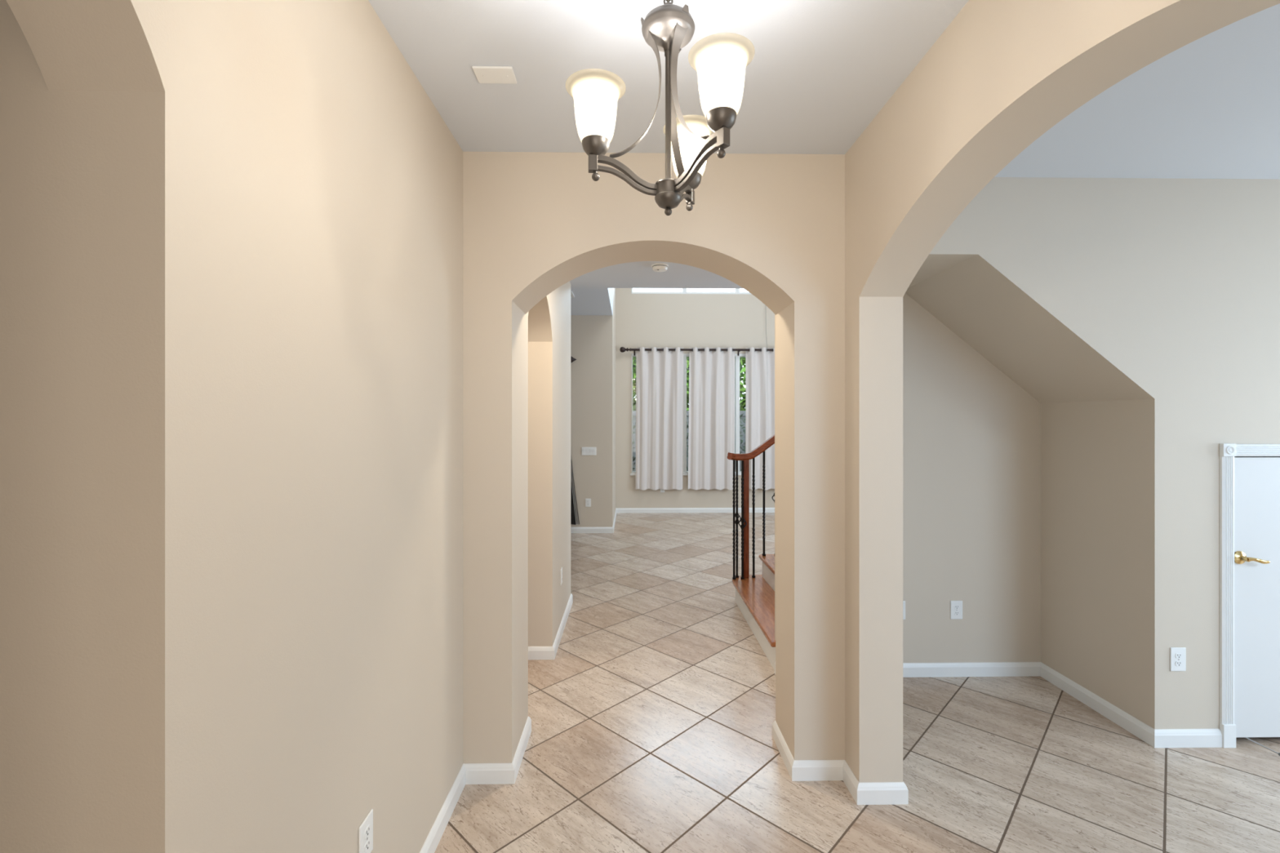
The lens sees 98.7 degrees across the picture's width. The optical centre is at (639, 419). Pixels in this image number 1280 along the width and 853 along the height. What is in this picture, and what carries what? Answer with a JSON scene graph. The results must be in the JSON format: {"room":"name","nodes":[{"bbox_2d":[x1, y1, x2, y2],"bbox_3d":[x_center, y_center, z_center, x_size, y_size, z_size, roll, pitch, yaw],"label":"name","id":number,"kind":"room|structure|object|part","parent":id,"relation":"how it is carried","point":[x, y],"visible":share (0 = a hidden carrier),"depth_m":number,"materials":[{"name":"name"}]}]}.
{"room":"entrance hallway","nodes":[
{"label":"entrance hallway","id":0,"kind":"room"},
{"bbox_2d":[0,0,48,852],"bbox_3d":[-2.083,0.210,0.916,2.263,2.820,0.102,0,0,-1],"label":"wall","id":1,"kind":"structure","parent":0,"point":[24,90],"depth_m":0.88,"materials":[{"name":"beige paint"}]},
{"bbox_2d":[5,0,462,852],"bbox_3d":[-0.850,0.210,0.371,0.185,2.820,4.168,0,0,-1],"label":"wall","id":2,"kind":"structure","parent":0,"point":[255,206],"depth_m":1.09,"materials":[{"name":"beige paint"}]},
{"bbox_2d":[358,808,373,852],"bbox_3d":[-0.772,1.182,1.550,0.009,0.117,0.077,0,0,-1],"label":"wall outlet","id":3,"kind":"object","parent":2,"relation":"attached to","point":[366,828],"visible":1,"depth_m":1.54,"materials":[{"name":"white plastic"}]},
{"bbox_2d":[364,824,370,839],"bbox_3d":[-0.770,1.163,1.550,0.004,0.025,0.033,0,0,-1],"label":"receptacle","id":4,"kind":"object","parent":3,"relation":"attached to","point":[367,827],"depth_m":1.55,"materials":[{"name":"grey plastic"}]},
{"bbox_2d":[364,838,370,852],"bbox_3d":[-0.770,1.202,1.550,0.004,0.025,0.033,0,0,-1],"label":"receptacle","id":5,"kind":"object","parent":3,"relation":"attached to","point":[367,841],"depth_m":1.55,"materials":[{"name":"grey plastic"}]},
{"bbox_2d":[419,716,531,852],"bbox_3d":[-0.765,1.578,1.833,0.453,0.084,2.089,0,0,13],"label":"baseboard","id":6,"kind":"structure","parent":2,"relation":"attached to","point":[468,773],"depth_m":2.44,"materials":[{"name":"white paint"}]},
{"bbox_2d":[525,281,570,722],"bbox_3d":[-0.688,0.210,3.820,0.185,2.820,2.080,0,0,-1],"label":"wall","id":7,"kind":"structure","parent":0,"point":[548,323],"depth_m":3.73,"materials":[{"name":"beige paint"}]},
{"bbox_2d":[528,593,573,659],"bbox_3d":[-0.688,1.578,4.292,0.200,0.084,1.165,0,0,-1],"label":"baseboard","id":8,"kind":"structure","parent":7,"relation":"attached to","point":[534,652],"depth_m":3.72,"materials":[{"name":"white paint"}]},
{"bbox_2d":[560,567,562,585],"bbox_3d":[-0.596,1.190,4.181,0.009,0.117,0.077,0,0,-1],"label":"wall outlet","id":9,"kind":"object","parent":7,"relation":"attached to","point":[562,567],"visible":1,"depth_m":4.17,"materials":[{"name":"white plastic"}]},
{"bbox_2d":[570,315,613,527],"bbox_3d":[-2.110,0.060,7.910,3.430,3.120,0.115,0,0,-1],"label":"wall","id":10,"kind":"structure","parent":0,"point":[591,335],"depth_m":7.88,"materials":[{"name":"beige paint"}]},
{"bbox_2d":[570,355,576,363],"bbox_3d":[-1.835,-0.855,7.787,1.875,0.100,0.140,0,0,-1],"label":"curtain rod","id":11,"kind":"object","parent":10,"relation":"attached to","point":[572,359],"visible":0.2,"depth_m":7.76,"materials":[{"name":"black metal"}]},
{"bbox_2d":[570,454,579,524],"bbox_3d":[-1.137,0.330,7.782,0.571,2.300,0.052,0,0,-1],"label":"drape","id":12,"kind":"object","parent":11,"relation":"hanging from","point":[575,520],"visible":0.21,"depth_m":7.77,"materials":[{"name":"grey fabric"}]},
{"bbox_3d":[-1.164,0.330,7.780,0.517,2.300,0.048,0,0,-1],"label":"drape panel","id":13,"kind":"part","parent":12,"relation":"part of","materials":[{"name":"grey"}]},
{"bbox_2d":[585,498,591,506],"bbox_3d":[-0.744,1.185,7.870,0.077,0.117,0.009,0,0,-1],"label":"wall outlet","id":14,"kind":"object","parent":10,"relation":"attached to","point":[588,501],"visible":1,"depth_m":7.87,"materials":[{"name":"white plastic"}]},
{"bbox_2d":[581,447,595,455],"bbox_3d":[-0.736,0.450,7.868,0.198,0.105,0.012,0,0,-1],"label":"switch plate","id":15,"kind":"object","parent":10,"relation":"attached to","point":[584,451],"visible":1,"depth_m":7.86,"materials":[{"name":"white plastic"}]},
{"bbox_2d":[570,288,613,315],"bbox_3d":[-2.086,-2.640,6.403,3.430,2.280,3.130,0,0,-1],"label":"ceiling","id":16,"kind":"structure","parent":0,"point":[586,301],"depth_m":7.01,"materials":[{"name":"white paint"}]},
{"bbox_2d":[570,291,574,297],"bbox_3d":[-0.923,-1.494,6.536,0.260,0.012,0.280,0,0,-1],"label":"ceiling vent","id":17,"kind":"object","parent":16,"relation":"in","point":[572,295],"visible":0.17,"depth_m":6.56,"materials":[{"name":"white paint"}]},
{"bbox_2d":[613,288,615,521],"bbox_3d":[-0.483,-1.080,8.781,0.150,5.400,1.575,0,0,-1],"label":"wall","id":18,"kind":"structure","parent":0,"point":[614,289],"depth_m":8.68,"materials":[{"name":"beige paint"}]},
{"bbox_2d":[462,151,844,763],"bbox_3d":[0.066,0.210,2.630,2.089,2.820,0.322,0,0,-1],"label":"wall","id":19,"kind":"structure","parent":0,"point":[772,226],"depth_m":2.48,"materials":[{"name":"beige paint"}]},
{"bbox_2d":[615,288,774,507],"bbox_3d":[1.938,-1.080,9.687,5.020,5.400,0.160,0,0,-1],"label":"wall","id":20,"kind":"structure","parent":0,"point":[685,321],"depth_m":9.59,"materials":[{"name":"beige paint"}]},
{"bbox_2d":[631,353,684,473],"bbox_3d":[0.314,-0.111,9.628,0.930,2.107,0.086,0,0,-1],"label":"window","id":21,"kind":"structure","parent":20,"relation":"in","point":[632,354],"depth_m":9.58,"materials":[{"name":"white paint"}]},
{"bbox_2d":[631,288,684,293],"bbox_3d":[0.314,-2.791,9.628,0.930,1.187,0.086,0,0,-1],"label":"window","id":22,"kind":"structure","parent":20,"relation":"in","point":[683,289],"depth_m":9.59,"materials":[{"name":"white paint"}]},
{"bbox_2d":[570,507,774,533],"bbox_3d":[0.313,1.578,8.729,8.100,0.084,1.705,0,0,-1],"label":"baseboard","id":23,"kind":"structure","parent":20,"relation":"attached to","point":[618,510],"depth_m":9.57,"materials":[{"name":"white paint"}]},
{"bbox_2d":[630,473,741,475],"bbox_3d":[1.244,0.948,9.596,2.830,0.035,0.060,0,0,-1],"label":"trim","id":24,"kind":"structure","parent":20,"relation":"attached to","point":[630,473],"depth_m":9.56,"materials":[{"name":"white paint"}]},
{"bbox_2d":[619,346,773,355],"bbox_3d":[1.291,-1.191,9.522,3.280,0.138,0.148,0,0,-1],"label":"curtain rod","id":25,"kind":"object","parent":20,"relation":"attached to","point":[622,349],"visible":0.59,"depth_m":9.48,"materials":[{"name":"black metal"}]},
{"bbox_2d":[635,346,683,490],"bbox_3d":[0.340,-0.022,9.484,0.834,2.465,0.100,0,0,-1],"label":"curtain","id":26,"kind":"object","parent":25,"relation":"hanging from","point":[659,374],"visible":1,"depth_m":9.48,"materials":[{"name":"white fabric"}]},
{"bbox_3d":[1.291,-1.212,9.496,2.920,0.038,0.038,0,0,-1],"label":"rod","id":27,"kind":"part","parent":25,"relation":"part of","materials":[{"name":"black metal"}]},
{"bbox_2d":[688,346,734,489],"bbox_3d":[1.239,-0.022,9.499,0.823,2.465,0.087,0,0,-1],"label":"curtain","id":28,"kind":"object","parent":25,"relation":"hanging from","point":[711,435],"visible":1,"depth_m":9.49,"materials":[{"name":"white fabric"}]},
{"bbox_2d":[745,346,774,489],"bbox_3d":[2.240,-0.022,9.512,0.822,2.465,0.086,0,0,-1],"label":"curtain","id":29,"kind":"object","parent":25,"relation":"hanging from","point":[759,365],"visible":0.49,"depth_m":9.51,"materials":[{"name":"white fabric"}]},
{"bbox_2d":[684,353,737,473],"bbox_3d":[1.244,-0.111,9.643,0.930,2.107,0.086,0,0,-1],"label":"window","id":30,"kind":"structure","parent":20,"relation":"in","point":[686,354],"depth_m":9.61,"materials":[{"name":"white paint"}]},
{"bbox_2d":[684,288,737,293],"bbox_3d":[1.244,-2.791,9.643,0.930,1.187,0.086,0,0,-1],"label":"window","id":31,"kind":"structure","parent":20,"relation":"in","point":[735,289],"depth_m":9.60,"materials":[{"name":"white paint"}]},
{"bbox_2d":[737,353,745,473],"bbox_3d":[2.174,-0.111,9.657,0.930,2.107,0.086,0,0,-1],"label":"window","id":32,"kind":"structure","parent":20,"relation":"in","point":[740,354],"depth_m":9.61,"materials":[{"name":"white paint"}]},
{"bbox_2d":[737,288,751,293],"bbox_3d":[2.174,-2.791,9.657,0.930,1.187,0.086,0,0,-1],"label":"window","id":33,"kind":"structure","parent":20,"relation":"in","point":[739,292],"depth_m":9.61,"materials":[{"name":"white paint"}]},
{"bbox_2d":[368,0,1279,288],"bbox_3d":[1.390,-1.325,0.672,10.200,0.250,8.700,0,0,-1],"label":"ceiling","id":34,"kind":"structure","parent":0,"point":[798,77],"depth_m":1.97,"materials":[{"name":"white paint"}]},
{"bbox_2d":[471,66,517,83],"bbox_3d":[-0.502,-1.195,1.904,0.136,0.010,0.088,0,0,-1],"label":"ceiling plate","id":35,"kind":"object","parent":34,"relation":"attached to","point":[484,74],"visible":1,"depth_m":1.90,"materials":[{"name":"white paint"}]},
{"bbox_2d":[582,0,736,215],"bbox_3d":[0.032,-0.830,1.246,0.393,0.740,0.413,0,0,-1],"label":"chandelier","id":36,"kind":"object","parent":34,"relation":"hanging from","point":[668,28],"visible":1,"depth_m":1.21,"materials":[{"name":"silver metal"}]},
{"bbox_3d":[-0.098,-0.633,1.214,0.036,0.044,0.036,0,0,-1],"label":"bulb","id":37,"kind":"part","parent":36,"relation":"part of","materials":[{"name":"white glass"}]},
{"bbox_3d":[-0.038,-0.544,1.222,0.153,0.078,0.018,0,0,-8],"label":"arm","id":38,"kind":"part","parent":36,"relation":"part of","materials":[{"name":"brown metal"}]},
{"bbox_3d":[0.064,-0.679,1.236,0.017,0.299,0.017,0,0,-1],"label":"rod","id":39,"kind":"part","parent":36,"relation":"part of","materials":[{"name":"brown metal"}]},
{"bbox_3d":[0.125,-0.633,1.387,0.036,0.044,0.036,0,0,-1],"label":"bulb","id":40,"kind":"part","parent":36,"relation":"part of","materials":[{"name":"white glass"}]},
{"bbox_3d":[0.102,-0.544,1.331,0.018,0.078,0.153,0,0,22],"label":"arm","id":41,"kind":"part","parent":36,"relation":"part of","materials":[{"name":"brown metal"}]},
{"bbox_3d":[0.127,-0.544,1.155,0.018,0.078,0.153,0,0,-38],"label":"arm","id":42,"kind":"part","parent":36,"relation":"part of","materials":[{"name":"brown metal"}]},
{"bbox_3d":[0.164,-0.633,1.107,0.036,0.044,0.036,0,0,-1],"label":"bulb","id":43,"kind":"part","parent":36,"relation":"part of","materials":[{"name":"white glass"}]},
{"bbox_2d":[651,263,668,271],"bbox_3d":[0.155,-1.179,4.273,0.132,0.042,0.132,0,0,-1],"label":"smoke detector","id":44,"kind":"object","parent":34,"relation":"attached to","point":[655,267],"visible":1,"depth_m":4.23,"materials":[{"name":"white plastic"}]},
{"bbox_2d":[434,512,1279,852],"bbox_3d":[1.352,1.670,3.072,10.200,0.100,13.500,0,0,-1],"label":"floor","id":45,"kind":"structure","parent":0,"point":[652,716],"depth_m":2.61,"materials":[{"name":"tile"}]},
{"bbox_2d":[727,434,775,670],"bbox_3d":[1.638,0.508,4.301,1.680,2.224,1.550,0,0,-1],"label":"staircase","id":46,"kind":"structure","parent":45,"relation":"on","point":[754,593],"depth_m":4.89,"materials":[{"name":"brown wood"}]},
{"bbox_2d":[735,511,741,525],"bbox_3d":[0.877,0.893,4.969,0.064,0.132,0.064,0,0,-37],"label":"basket","id":47,"kind":"object","parent":46,"relation":"on","point":[737,522],"depth_m":4.96,"materials":[{"name":"black metal"}]},
{"bbox_2d":[737,516,746,530],"bbox_3d":[0.918,0.925,4.920,0.064,0.132,0.064,0,0,-37],"label":"basket","id":48,"kind":"object","parent":46,"relation":"on","point":[743,519],"depth_m":4.92,"materials":[{"name":"black metal"}]},
{"bbox_3d":[0.957,0.890,4.971,0.052,1.069,0.052,0,0,-1],"label":"newel post","id":49,"kind":"part","parent":46,"relation":"part of","materials":[{"name":"brown wood"}]},
{"bbox_3d":[1.515,-0.117,4.967,1.454,0.973,0.094,0,0,-1],"label":"handrail","id":50,"kind":"part","parent":46,"relation":"part of","materials":[{"name":"brown wood"}]},
{"bbox_2d":[1244,737,1279,755],"bbox_3d":[3.041,1.594,2.687,0.015,0.026,0.143,0,0,-18],"label":"grout line","id":51,"kind":"object","parent":45,"relation":"attached to","point":[1278,753],"visible":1,"depth_m":2.68,"materials":[{"name":"grey"}]},
{"bbox_2d":[774,293,1040,662],"bbox_3d":[3.610,0.210,3.555,5.470,2.820,0.104,0,0,-1],"label":"wall","id":52,"kind":"structure","parent":0,"point":[971,434],"depth_m":3.48,"materials":[{"name":"beige paint"}]},
{"bbox_2d":[902,600,905,619],"bbox_3d":[1.638,1.202,3.468,0.077,0.117,0.009,0,0,-1],"label":"wall outlet","id":53,"kind":"object","parent":52,"relation":"attached to","point":[904,602],"visible":0.11,"depth_m":3.47,"materials":[{"name":"white plastic"}]},
{"bbox_2d":[950,600,962,619],"bbox_3d":[2.002,1.202,3.473,0.077,0.117,0.009,0,0,-1],"label":"wall outlet","id":54,"kind":"object","parent":52,"relation":"attached to","point":[956,606],"visible":1,"depth_m":3.47,"materials":[{"name":"white plastic"}]},
{"bbox_2d":[844,0,1279,782],"bbox_3d":[1.052,0.210,0.401,0.187,2.820,4.168,0,0,-1],"label":"wall","id":55,"kind":"structure","parent":0,"point":[1002,73],"depth_m":1.98,"materials":[{"name":"beige paint"}]},
{"bbox_2d":[905,177,1279,728],"bbox_3d":[3.727,0.210,3.125,5.248,2.820,0.759,0,0,-1],"label":"wall","id":56,"kind":"structure","parent":0,"point":[1141,316],"depth_m":2.73,"materials":[{"name":"beige paint"}]},
{"bbox_2d":[772,662,1222,804],"bbox_3d":[1.777,1.578,2.927,2.204,0.084,1.203,0,0,-1],"label":"baseboard","id":57,"kind":"structure","parent":56,"relation":"attached to","point":[877,793],"depth_m":2.72,"materials":[{"name":"white paint"}]},
{"bbox_2d":[1169,647,1186,671],"bbox_3d":[2.670,1.188,2.725,0.077,0.117,0.009,0,0,-1],"label":"wall outlet","id":58,"kind":"object","parent":56,"relation":"attached to","point":[1177,655],"visible":1,"depth_m":2.72,"materials":[{"name":"white plastic"}]},
{"bbox_2d":[1175,653,1182,658],"bbox_3d":[2.670,1.169,2.723,0.033,0.025,0.004,0,0,-1],"label":"receptacle","id":59,"kind":"object","parent":58,"relation":"attached to","point":[1178,655],"depth_m":2.72,"materials":[{"name":"grey plastic"}]},
{"bbox_2d":[1175,661,1182,666],"bbox_3d":[2.670,1.208,2.723,0.033,0.025,0.004,0,0,-1],"label":"receptacle","id":60,"kind":"object","parent":58,"relation":"attached to","point":[1177,663],"depth_m":2.72,"materials":[{"name":"grey plastic"}]},
{"bbox_2d":[1219,443,1279,747],"bbox_3d":[3.260,0.869,2.765,0.759,1.503,0.106,0,0,-1],"label":"trim","id":61,"kind":"structure","parent":56,"relation":"attached to","point":[1228,451],"depth_m":2.72,"materials":[{"name":"white paint"}]},
{"bbox_2d":[1234,457,1279,737],"bbox_3d":[3.260,0.885,2.735,0.627,1.398,0.092,0,0,-1],"label":"door","id":62,"kind":"structure","parent":56,"relation":"in","point":[1256,479],"depth_m":2.74,"materials":[{"name":"white paint"}]},
{"bbox_3d":[2.983,0.685,2.715,0.066,0.066,0.047,0,0,-1],"label":"handle","id":63,"kind":"part","parent":62,"relation":"part of","materials":[{"name":"gold metal"}]},
{"bbox_3d":[3.033,0.690,2.693,0.110,0.033,0.018,0,0,2],"label":"lever","id":64,"kind":"part","parent":62,"relation":"part of","materials":[{"name":"gold metal"}]},
{"bbox_2d":[1234,456,1279,457],"bbox_3d":[3.255,0.900,3.058,0.635,1.440,0.040,0,0,-1],"label":"wall","id":65,"kind":"structure","parent":0,"point":[1234,456],"depth_m":3.04,"materials":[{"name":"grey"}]},
{"label":"outside","id":66,"kind":"structure","parent":0,"visible":0},
{"bbox_3d":[1.750,1.690,15.929,16.000,0.100,12.200,0,0,-1],"label":"ground","id":67,"kind":"structure","parent":66,"visible":0},
{"bbox_2d":[632,356,745,410],"bbox_3d":[1.268,-0.656,14.308,10.316,4.948,1.772,0,0,-1],"label":"hedge","id":68,"kind":"object","parent":67,"relation":"on","point":[742,359],"visible":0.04,"depth_m":13.93,"materials":[{"name":"green plant"}]},
{"bbox_2d":[632,410,745,471],"bbox_3d":[1.593,0.700,13.217,10.000,1.840,0.120,0,0,-1],"label":"fence","id":69,"kind":"object","parent":67,"relation":"on","point":[742,437],"visible":0.02,"depth_m":13.19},
{"bbox_2d":[632,413,745,470],"bbox_3d":[1.309,0.762,12.219,9.118,1.842,0.954,0,0,-1],"label":"shrub","id":70,"kind":"object","parent":67,"relation":"on","point":[740,415],"visible":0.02,"depth_m":12.13,"materials":[{"name":"green plant"}]}
]}

